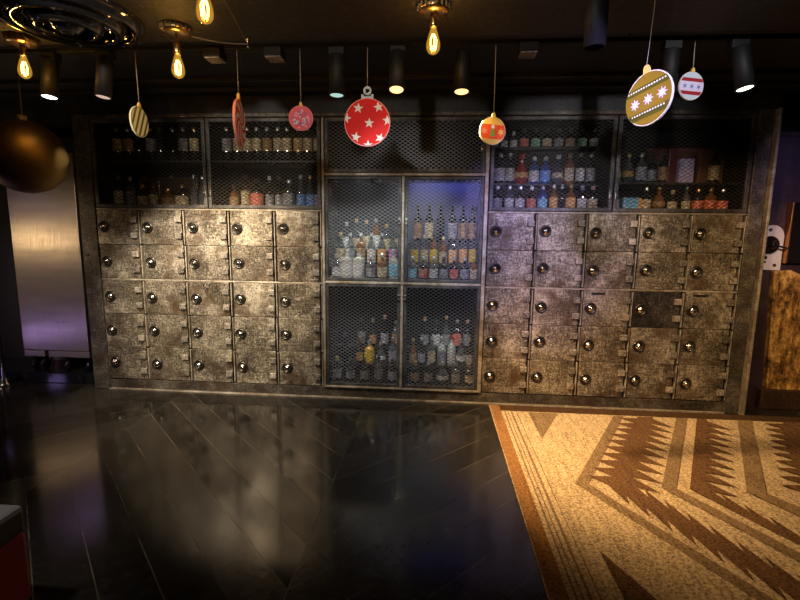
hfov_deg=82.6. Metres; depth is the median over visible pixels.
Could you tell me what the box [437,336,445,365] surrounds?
bottle
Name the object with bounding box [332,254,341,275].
bottle
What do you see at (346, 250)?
bottle
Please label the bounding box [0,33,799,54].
ceiling beam
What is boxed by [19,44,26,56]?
socket
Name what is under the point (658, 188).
bottle
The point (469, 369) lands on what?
bottle
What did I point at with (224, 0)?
cable
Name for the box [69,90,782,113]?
trim
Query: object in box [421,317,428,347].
bottle
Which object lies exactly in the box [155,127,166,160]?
bottle
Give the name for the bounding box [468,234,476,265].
bottle
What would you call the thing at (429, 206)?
bottle
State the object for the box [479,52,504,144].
bauble
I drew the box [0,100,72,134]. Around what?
trim
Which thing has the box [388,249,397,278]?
bottle
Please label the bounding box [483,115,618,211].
display cabinet
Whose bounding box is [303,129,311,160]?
bottle
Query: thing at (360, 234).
bottle
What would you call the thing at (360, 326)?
bottle
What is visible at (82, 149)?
steel post
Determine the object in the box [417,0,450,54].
pendant lamp
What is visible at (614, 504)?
rug
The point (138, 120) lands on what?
bauble
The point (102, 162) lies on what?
shelf
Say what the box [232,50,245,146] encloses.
bauble
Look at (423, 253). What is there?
bottle
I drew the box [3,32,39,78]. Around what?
pendant lamp
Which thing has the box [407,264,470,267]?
shelf
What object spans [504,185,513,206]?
bottle
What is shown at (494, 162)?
bottle
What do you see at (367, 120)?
bauble
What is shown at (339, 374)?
bottle
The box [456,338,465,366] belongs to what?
bottle
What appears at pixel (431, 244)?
bottle
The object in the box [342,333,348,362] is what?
bottle
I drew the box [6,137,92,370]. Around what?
unit
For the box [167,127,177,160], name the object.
bottle
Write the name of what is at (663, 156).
bottle
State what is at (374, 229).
bottle
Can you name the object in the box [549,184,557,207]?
bottle
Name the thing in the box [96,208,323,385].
lockers
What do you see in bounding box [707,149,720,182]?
bottle
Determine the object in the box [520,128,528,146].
bottle
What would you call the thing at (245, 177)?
bottle
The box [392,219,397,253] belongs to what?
bottle
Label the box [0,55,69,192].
ball
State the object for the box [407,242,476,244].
shelf
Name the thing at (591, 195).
bottle
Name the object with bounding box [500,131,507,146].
bottle
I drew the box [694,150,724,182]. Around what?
box
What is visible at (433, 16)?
socket
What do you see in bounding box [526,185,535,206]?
bottle
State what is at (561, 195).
bottle
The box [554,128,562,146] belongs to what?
bottle
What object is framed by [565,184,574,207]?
bottle
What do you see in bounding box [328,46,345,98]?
spotlight
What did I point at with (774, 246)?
lock plate
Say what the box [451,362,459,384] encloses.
bottle
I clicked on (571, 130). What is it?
bottle
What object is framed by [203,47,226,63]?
box
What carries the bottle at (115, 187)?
in the display cabinet at (105, 170)
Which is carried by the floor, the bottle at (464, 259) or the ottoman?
the ottoman
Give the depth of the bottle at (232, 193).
4.07 m
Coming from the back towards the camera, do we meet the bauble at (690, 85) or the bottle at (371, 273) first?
the bottle at (371, 273)
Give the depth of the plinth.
4.05 m
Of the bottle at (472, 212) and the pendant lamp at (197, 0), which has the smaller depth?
the pendant lamp at (197, 0)
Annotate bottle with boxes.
[112,127,123,160]
[113,176,124,203]
[123,127,134,160]
[125,177,136,203]
[133,134,144,160]
[137,184,148,203]
[145,127,156,160]
[149,182,158,203]
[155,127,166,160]
[161,187,174,204]
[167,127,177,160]
[175,185,190,204]
[178,127,188,160]
[189,127,199,160]
[222,127,231,160]
[230,185,239,204]
[233,135,242,160]
[241,175,250,204]
[243,127,252,160]
[250,178,263,204]
[252,127,261,160]
[262,127,271,160]
[265,176,273,204]
[273,127,282,160]
[275,176,282,204]
[282,127,291,160]
[283,180,295,205]
[293,130,302,160]
[296,175,304,205]
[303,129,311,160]
[306,175,314,205]
[313,134,316,160]
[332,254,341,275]
[333,356,341,379]
[336,232,344,265]
[341,248,352,277]
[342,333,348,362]
[343,222,350,248]
[346,233,354,258]
[346,359,354,380]
[352,219,358,249]
[353,248,364,277]
[356,233,365,265]
[356,336,362,362]
[358,318,364,345]
[360,358,368,380]
[363,220,370,248]
[364,339,373,363]
[366,255,374,276]
[367,233,375,265]
[369,318,376,345]
[372,219,379,252]
[374,356,382,381]
[376,342,385,363]
[377,233,385,262]
[377,253,387,278]
[381,315,388,346]
[382,224,390,250]
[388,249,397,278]
[388,359,396,381]
[389,233,397,258]
[389,337,396,364]
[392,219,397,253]
[392,320,396,346]
[409,256,416,278]
[409,338,416,364]
[410,235,417,264]
[411,361,418,382]
[413,205,421,242]
[418,337,424,364]
[419,256,426,278]
[420,235,427,264]
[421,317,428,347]
[424,361,432,383]
[425,205,432,242]
[427,337,435,365]
[429,233,437,265]
[429,256,437,277]
[432,320,439,347]
[436,205,444,242]
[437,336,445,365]
[437,360,447,383]
[439,237,446,265]
[439,257,447,279]
[442,316,449,347]
[447,335,455,366]
[448,205,456,242]
[448,236,456,262]
[450,257,457,279]
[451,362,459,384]
[453,320,460,348]
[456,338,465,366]
[458,205,466,242]
[459,233,466,262]
[460,257,468,279]
[463,320,470,348]
[465,364,472,384]
[466,338,472,364]
[468,205,476,242]
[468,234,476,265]
[470,257,477,279]
[493,185,501,206]
[494,162,495,183]
[496,153,504,183]
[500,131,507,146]
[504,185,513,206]
[505,153,514,183]
[510,131,516,146]
[514,154,527,183]
[515,185,524,206]
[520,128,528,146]
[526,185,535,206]
[528,157,538,183]
[531,128,539,146]
[537,186,546,207]
[540,157,549,183]
[542,128,550,146]
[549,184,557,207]
[552,155,562,182]
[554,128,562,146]
[558,184,565,207]
[564,154,574,183]
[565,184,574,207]
[566,128,574,146]
[575,153,584,183]
[577,128,586,146]
[577,186,586,207]
[585,153,594,183]
[587,186,597,207]
[589,127,598,146]
[622,153,633,181]
[634,153,646,181]
[641,187,650,207]
[646,155,656,181]
[652,185,664,207]
[657,151,667,181]
[666,190,676,208]
[680,186,690,208]
[691,188,703,208]
[703,187,716,208]
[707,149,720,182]
[716,188,727,208]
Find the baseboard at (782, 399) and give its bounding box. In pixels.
[754,387,799,409]
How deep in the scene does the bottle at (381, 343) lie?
4.30 m
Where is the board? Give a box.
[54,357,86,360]
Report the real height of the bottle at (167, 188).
0.180 m
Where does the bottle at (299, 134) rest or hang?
in the display cabinet at (222, 175)
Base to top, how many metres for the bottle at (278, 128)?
0.308 m
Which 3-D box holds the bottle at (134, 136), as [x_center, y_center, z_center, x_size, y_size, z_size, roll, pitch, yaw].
[-2.377,-1.407,4.139,0.080,0.308,0.080,3,9,15]
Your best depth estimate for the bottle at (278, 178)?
4.04 m
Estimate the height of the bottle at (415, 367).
0.198 m
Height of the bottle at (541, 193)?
0.212 m
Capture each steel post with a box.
[71,114,110,388]
[722,107,783,414]
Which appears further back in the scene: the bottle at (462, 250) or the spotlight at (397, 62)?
the bottle at (462, 250)
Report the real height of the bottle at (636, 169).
0.254 m
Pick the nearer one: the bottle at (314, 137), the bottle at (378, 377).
the bottle at (314, 137)
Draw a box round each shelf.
[99,161,201,167]
[212,161,316,167]
[333,264,388,268]
[334,358,396,366]
[336,343,396,348]
[406,345,472,350]
[406,360,472,368]
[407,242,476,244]
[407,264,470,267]
[494,184,601,187]
[495,147,603,151]
[618,182,742,188]
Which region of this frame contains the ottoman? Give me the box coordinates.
[0,504,30,599]
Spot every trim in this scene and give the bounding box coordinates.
[0,69,799,84]
[0,80,799,93]
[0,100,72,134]
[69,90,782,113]
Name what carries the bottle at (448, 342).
on the tall cabinet at (418, 159)
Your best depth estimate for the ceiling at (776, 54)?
3.07 m
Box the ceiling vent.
[0,0,145,49]
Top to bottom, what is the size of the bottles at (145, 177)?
0.315 m
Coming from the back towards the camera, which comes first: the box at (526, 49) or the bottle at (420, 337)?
the bottle at (420, 337)
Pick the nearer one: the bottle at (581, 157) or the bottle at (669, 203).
the bottle at (669, 203)
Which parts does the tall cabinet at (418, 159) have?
door, door, door, door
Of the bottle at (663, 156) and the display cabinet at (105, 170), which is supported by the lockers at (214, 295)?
the display cabinet at (105, 170)
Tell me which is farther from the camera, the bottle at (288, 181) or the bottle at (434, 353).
the bottle at (434, 353)
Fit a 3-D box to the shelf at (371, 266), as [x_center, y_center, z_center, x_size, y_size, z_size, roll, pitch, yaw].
[-0.292,-0.312,4.242,0.640,0.015,0.220,1,8,4]
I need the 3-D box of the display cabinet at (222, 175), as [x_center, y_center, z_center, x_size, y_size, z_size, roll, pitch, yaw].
[-1.147,-1.186,4.072,0.998,0.755,0.480,1,8,4]
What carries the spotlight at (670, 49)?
hanging from the ceiling beam
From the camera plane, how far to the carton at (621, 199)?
3.81 m
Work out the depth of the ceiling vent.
2.17 m
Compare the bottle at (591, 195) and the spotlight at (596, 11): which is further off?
the bottle at (591, 195)
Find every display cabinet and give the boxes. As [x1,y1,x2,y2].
[89,118,209,208]
[205,117,321,209]
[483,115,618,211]
[611,114,757,213]
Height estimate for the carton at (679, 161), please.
0.200 m
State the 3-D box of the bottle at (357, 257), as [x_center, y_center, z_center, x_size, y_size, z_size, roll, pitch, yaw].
[-0.365,-0.324,4.033,0.095,0.268,0.094,3,9,15]
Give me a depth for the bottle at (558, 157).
3.95 m
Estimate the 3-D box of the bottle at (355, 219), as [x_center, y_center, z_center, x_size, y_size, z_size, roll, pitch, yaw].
[-0.408,-0.602,4.269,0.077,0.317,0.076,2,8,6]
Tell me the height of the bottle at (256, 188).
0.261 m
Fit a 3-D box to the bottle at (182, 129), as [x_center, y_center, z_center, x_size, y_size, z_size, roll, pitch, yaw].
[-1.954,-1.397,4.106,0.083,0.308,0.082,3,9,14]
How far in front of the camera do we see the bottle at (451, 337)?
4.24 m
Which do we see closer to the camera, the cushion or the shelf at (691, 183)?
the cushion
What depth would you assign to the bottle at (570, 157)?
3.94 m
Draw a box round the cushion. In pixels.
[0,504,24,546]
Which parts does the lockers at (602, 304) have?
knob, knob, knob, knob, knob, door, door, door, door, door, knob, knob, knob, knob, knob, door, door, door, door, door, knob, knob, knob, knob, knob, bar handle, door, door, door, door, door, rail, knob, knob, knob, knob, knob, door, door, door, door, door, knob, knob, knob, knob, door, knob, door, door, door, door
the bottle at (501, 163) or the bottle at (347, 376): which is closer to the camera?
the bottle at (501, 163)
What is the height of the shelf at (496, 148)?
0.012 m
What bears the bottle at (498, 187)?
in the display cabinet at (604, 155)
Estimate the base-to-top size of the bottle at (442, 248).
0.261 m
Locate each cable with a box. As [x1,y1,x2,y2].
[191,36,246,44]
[224,0,247,43]
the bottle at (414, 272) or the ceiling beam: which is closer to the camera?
the ceiling beam
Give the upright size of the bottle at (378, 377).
0.231 m
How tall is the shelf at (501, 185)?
0.012 m
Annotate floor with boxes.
[0,381,799,599]
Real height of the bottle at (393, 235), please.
0.303 m
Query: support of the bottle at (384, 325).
on the tall cabinet at (418, 159)
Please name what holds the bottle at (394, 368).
in the tall cabinet at (418, 159)
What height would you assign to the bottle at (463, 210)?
0.341 m
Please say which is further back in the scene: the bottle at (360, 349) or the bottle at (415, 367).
the bottle at (360, 349)
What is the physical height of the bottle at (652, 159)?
0.234 m
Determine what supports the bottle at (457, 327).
on the tall cabinet at (418, 159)
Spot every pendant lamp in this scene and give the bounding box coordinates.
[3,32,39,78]
[159,20,192,76]
[196,0,213,24]
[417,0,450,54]
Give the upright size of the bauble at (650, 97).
0.562 m
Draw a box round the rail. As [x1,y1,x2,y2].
[87,109,759,118]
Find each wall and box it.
[0,109,799,358]
[746,132,799,405]
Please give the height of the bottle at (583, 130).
0.175 m
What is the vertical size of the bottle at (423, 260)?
0.207 m
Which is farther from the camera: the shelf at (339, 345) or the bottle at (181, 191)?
the shelf at (339, 345)
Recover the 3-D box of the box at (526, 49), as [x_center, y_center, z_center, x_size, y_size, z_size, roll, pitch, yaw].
[0.705,-1.379,2.508,0.100,0.058,0.100,1,8,4]
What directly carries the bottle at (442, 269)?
in the tall cabinet at (418, 159)
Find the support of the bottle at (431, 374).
in the tall cabinet at (418, 159)
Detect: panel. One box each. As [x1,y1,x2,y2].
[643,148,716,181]
[762,270,799,389]
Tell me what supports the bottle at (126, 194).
in the display cabinet at (105, 170)
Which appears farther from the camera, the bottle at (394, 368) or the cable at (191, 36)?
the bottle at (394, 368)
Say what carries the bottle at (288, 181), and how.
in the display cabinet at (222, 175)
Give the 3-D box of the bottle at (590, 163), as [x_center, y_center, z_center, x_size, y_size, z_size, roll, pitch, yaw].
[1.658,-1.138,3.956,0.075,0.270,0.074,3,9,17]
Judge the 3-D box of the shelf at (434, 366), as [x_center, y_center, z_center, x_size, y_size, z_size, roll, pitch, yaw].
[0.372,0.617,4.344,0.640,0.015,0.180,1,8,4]
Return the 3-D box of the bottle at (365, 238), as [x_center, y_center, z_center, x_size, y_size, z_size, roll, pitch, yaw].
[-0.314,-0.593,4.263,0.077,0.303,0.076,0,8,-5]
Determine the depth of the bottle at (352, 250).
4.15 m
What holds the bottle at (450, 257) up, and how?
on the tall cabinet at (418, 159)
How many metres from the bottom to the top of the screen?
0.500 m
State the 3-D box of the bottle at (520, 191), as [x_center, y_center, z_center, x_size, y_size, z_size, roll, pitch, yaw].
[1.027,-0.871,3.893,0.079,0.212,0.078,2,8,12]
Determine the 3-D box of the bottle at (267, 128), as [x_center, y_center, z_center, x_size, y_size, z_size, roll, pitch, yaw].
[-1.180,-1.378,4.046,0.081,0.308,0.080,-1,8,-9]
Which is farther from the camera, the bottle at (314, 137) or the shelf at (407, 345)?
the shelf at (407, 345)
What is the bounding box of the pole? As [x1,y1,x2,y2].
[0,327,13,386]
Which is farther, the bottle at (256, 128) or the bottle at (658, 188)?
the bottle at (256, 128)
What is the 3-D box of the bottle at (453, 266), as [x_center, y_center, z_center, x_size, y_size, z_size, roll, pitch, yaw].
[0.472,-0.274,3.973,0.075,0.207,0.074,2,8,8]
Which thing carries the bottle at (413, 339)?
on the tall cabinet at (418, 159)
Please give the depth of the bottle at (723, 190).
3.75 m
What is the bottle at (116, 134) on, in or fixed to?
in the display cabinet at (105, 170)
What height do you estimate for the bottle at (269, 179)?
0.284 m
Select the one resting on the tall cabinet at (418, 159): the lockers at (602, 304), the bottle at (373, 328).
the bottle at (373, 328)
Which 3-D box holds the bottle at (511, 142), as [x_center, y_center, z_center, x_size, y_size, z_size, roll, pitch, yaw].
[0.998,-1.405,4.001,0.063,0.148,0.062,-1,8,-9]
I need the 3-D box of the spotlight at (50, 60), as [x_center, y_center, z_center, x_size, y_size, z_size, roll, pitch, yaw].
[-2.091,-1.338,2.714,0.090,0.269,0.119,1,8,4]
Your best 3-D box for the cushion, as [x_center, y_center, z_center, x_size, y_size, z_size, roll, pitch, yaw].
[-1.751,0.854,1.548,0.610,0.110,0.440,1,8,4]
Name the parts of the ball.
cord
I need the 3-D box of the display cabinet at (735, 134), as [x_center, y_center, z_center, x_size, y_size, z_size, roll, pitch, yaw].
[2.263,-1.105,3.812,1.038,0.755,0.480,1,8,4]
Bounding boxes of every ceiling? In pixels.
[0,0,799,45]
[0,30,799,108]
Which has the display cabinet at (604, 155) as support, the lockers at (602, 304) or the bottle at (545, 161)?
the bottle at (545, 161)
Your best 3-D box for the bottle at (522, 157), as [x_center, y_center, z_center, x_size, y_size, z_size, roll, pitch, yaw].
[1.067,-1.146,4.002,0.117,0.258,0.114,3,9,13]
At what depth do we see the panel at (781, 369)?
3.88 m
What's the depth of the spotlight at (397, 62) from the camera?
2.50 m
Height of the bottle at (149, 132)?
0.308 m
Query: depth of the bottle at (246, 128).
4.04 m
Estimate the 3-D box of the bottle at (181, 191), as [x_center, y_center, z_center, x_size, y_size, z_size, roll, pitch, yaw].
[-1.973,-0.941,4.132,0.107,0.206,0.106,3,9,14]
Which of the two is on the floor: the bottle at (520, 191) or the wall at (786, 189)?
the wall at (786, 189)
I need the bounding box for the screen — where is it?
[781,202,799,262]
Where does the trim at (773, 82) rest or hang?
attached to the ceiling at (776, 54)
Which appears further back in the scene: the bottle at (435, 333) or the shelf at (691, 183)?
the bottle at (435, 333)
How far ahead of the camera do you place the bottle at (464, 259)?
3.94 m
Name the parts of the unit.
kick trim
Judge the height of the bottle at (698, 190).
0.198 m
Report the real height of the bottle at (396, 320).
0.252 m
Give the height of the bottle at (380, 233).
0.303 m
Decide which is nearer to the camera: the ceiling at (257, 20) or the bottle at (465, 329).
the ceiling at (257, 20)
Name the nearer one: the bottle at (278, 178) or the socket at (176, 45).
the socket at (176, 45)
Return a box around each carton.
[619,198,638,207]
[676,159,694,181]
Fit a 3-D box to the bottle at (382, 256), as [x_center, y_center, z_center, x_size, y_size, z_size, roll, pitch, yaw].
[-0.155,-0.298,4.020,0.093,0.225,0.092,1,8,5]
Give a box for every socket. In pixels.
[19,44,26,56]
[173,34,180,54]
[430,13,437,28]
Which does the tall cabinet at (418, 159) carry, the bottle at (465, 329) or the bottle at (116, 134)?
the bottle at (465, 329)
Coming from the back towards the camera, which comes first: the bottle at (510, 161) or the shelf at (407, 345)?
the shelf at (407, 345)
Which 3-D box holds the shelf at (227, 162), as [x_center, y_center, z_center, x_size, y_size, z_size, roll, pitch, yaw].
[-1.143,-1.222,4.107,0.974,0.015,0.360,1,8,4]
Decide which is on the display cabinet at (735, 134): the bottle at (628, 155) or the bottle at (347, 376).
the bottle at (628, 155)
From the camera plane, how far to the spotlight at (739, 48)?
2.39 m
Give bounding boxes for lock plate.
[763,225,788,269]
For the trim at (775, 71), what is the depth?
3.26 m
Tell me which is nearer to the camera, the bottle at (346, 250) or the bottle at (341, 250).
the bottle at (346, 250)
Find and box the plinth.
[109,378,724,413]
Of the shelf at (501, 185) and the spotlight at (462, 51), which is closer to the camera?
the spotlight at (462, 51)
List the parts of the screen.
pane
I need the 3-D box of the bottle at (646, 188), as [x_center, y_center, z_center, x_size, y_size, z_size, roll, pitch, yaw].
[2.065,-0.846,3.824,0.087,0.207,0.086,0,8,-7]
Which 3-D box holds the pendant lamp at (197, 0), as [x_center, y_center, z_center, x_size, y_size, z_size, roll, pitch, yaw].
[-0.750,-1.184,1.740,0.151,0.238,0.149,1,8,4]
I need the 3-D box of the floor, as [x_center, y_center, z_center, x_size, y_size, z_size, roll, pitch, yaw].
[-0.189,1.299,1.645,8.800,0.100,6.250,1,8,4]
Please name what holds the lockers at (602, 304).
on the floor
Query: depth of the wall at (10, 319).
4.81 m
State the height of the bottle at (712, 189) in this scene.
0.207 m
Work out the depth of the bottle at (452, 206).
4.16 m
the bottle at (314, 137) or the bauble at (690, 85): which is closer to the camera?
the bauble at (690, 85)
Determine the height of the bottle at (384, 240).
0.270 m
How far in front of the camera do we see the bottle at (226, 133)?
4.05 m
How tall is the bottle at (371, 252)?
0.303 m
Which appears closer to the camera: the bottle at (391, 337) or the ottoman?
the ottoman
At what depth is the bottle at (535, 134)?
3.96 m
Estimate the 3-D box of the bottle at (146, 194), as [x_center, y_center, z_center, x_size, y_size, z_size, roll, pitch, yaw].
[-2.351,-0.950,4.161,0.095,0.207,0.094,0,8,-3]
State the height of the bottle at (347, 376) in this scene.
0.198 m
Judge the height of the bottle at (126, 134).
0.308 m
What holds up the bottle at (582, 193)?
in the display cabinet at (604, 155)
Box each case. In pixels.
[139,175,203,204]
[666,148,677,181]
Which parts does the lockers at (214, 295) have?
knob, knob, knob, knob, knob, door, door, door, door, door, knob, knob, knob, knob, knob, door, door, door, door, door, knob, knob, knob, knob, knob, door, door, rail, door, door, door, knob, knob, knob, knob, knob, door, door, door, door, door, knob, knob, knob, knob, knob, door, door, door, door, door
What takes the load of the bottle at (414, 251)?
on the tall cabinet at (418, 159)
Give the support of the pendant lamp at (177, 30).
hanging from the ceiling at (257, 20)
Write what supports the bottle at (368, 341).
on the tall cabinet at (418, 159)
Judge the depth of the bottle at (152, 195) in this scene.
4.13 m
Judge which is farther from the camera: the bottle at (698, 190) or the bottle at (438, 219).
the bottle at (438, 219)
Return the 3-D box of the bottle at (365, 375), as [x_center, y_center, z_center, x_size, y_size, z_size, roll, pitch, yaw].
[-0.328,0.639,4.189,0.079,0.207,0.078,2,8,8]
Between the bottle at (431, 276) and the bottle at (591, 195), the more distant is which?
the bottle at (431, 276)
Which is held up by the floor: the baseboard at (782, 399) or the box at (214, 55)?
the baseboard at (782, 399)
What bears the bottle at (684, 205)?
in the display cabinet at (735, 134)
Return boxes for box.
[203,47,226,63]
[263,45,285,62]
[517,40,538,58]
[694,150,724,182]
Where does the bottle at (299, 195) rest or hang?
in the display cabinet at (222, 175)
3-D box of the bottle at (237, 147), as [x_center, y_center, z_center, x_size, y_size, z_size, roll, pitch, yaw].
[-1.451,-1.385,4.067,0.081,0.308,0.080,2,8,7]
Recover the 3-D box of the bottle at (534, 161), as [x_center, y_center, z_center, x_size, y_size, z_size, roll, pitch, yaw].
[1.177,-1.134,3.995,0.087,0.239,0.086,1,8,4]
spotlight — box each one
[39,51,61,100]
[94,50,116,100]
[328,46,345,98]
[388,45,405,94]
[453,43,470,95]
[583,0,608,51]
[660,39,682,93]
[725,38,755,92]
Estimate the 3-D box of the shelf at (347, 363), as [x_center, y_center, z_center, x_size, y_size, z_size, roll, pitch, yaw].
[-0.302,0.601,4.396,0.640,0.015,0.180,1,8,4]
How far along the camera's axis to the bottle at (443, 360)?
4.10 m
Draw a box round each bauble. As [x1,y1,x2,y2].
[129,57,148,136]
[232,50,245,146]
[289,72,312,130]
[344,47,389,146]
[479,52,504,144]
[626,0,673,125]
[678,41,703,100]
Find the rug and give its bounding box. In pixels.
[489,405,799,599]
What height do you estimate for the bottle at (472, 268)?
0.207 m
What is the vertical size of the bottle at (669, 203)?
0.180 m
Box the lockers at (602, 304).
[477,211,746,400]
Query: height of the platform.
0.100 m
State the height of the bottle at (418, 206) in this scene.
0.341 m
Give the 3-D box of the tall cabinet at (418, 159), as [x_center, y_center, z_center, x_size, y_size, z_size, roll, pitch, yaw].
[0.043,-0.381,4.093,1.397,2.324,0.482,1,8,4]
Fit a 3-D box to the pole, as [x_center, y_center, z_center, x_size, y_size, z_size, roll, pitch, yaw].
[-3.758,-0.466,4.152,0.140,2.580,0.140,1,8,4]
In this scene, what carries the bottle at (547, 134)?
on the display cabinet at (604, 155)
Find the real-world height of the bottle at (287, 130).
0.308 m
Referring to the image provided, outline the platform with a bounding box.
[4,357,94,383]
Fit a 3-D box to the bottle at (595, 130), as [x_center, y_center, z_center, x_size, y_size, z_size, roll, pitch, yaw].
[1.684,-1.402,3.946,0.075,0.175,0.074,4,9,19]
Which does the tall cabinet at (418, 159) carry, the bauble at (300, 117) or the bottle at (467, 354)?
the bottle at (467, 354)
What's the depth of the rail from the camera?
3.67 m
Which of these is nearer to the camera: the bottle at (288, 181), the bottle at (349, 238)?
the bottle at (288, 181)
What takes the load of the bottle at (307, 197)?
in the display cabinet at (222, 175)
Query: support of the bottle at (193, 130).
in the display cabinet at (105, 170)
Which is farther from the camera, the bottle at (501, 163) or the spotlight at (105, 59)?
the bottle at (501, 163)
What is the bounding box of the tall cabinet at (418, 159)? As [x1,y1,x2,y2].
[321,116,491,392]
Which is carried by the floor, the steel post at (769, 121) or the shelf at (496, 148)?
the steel post at (769, 121)

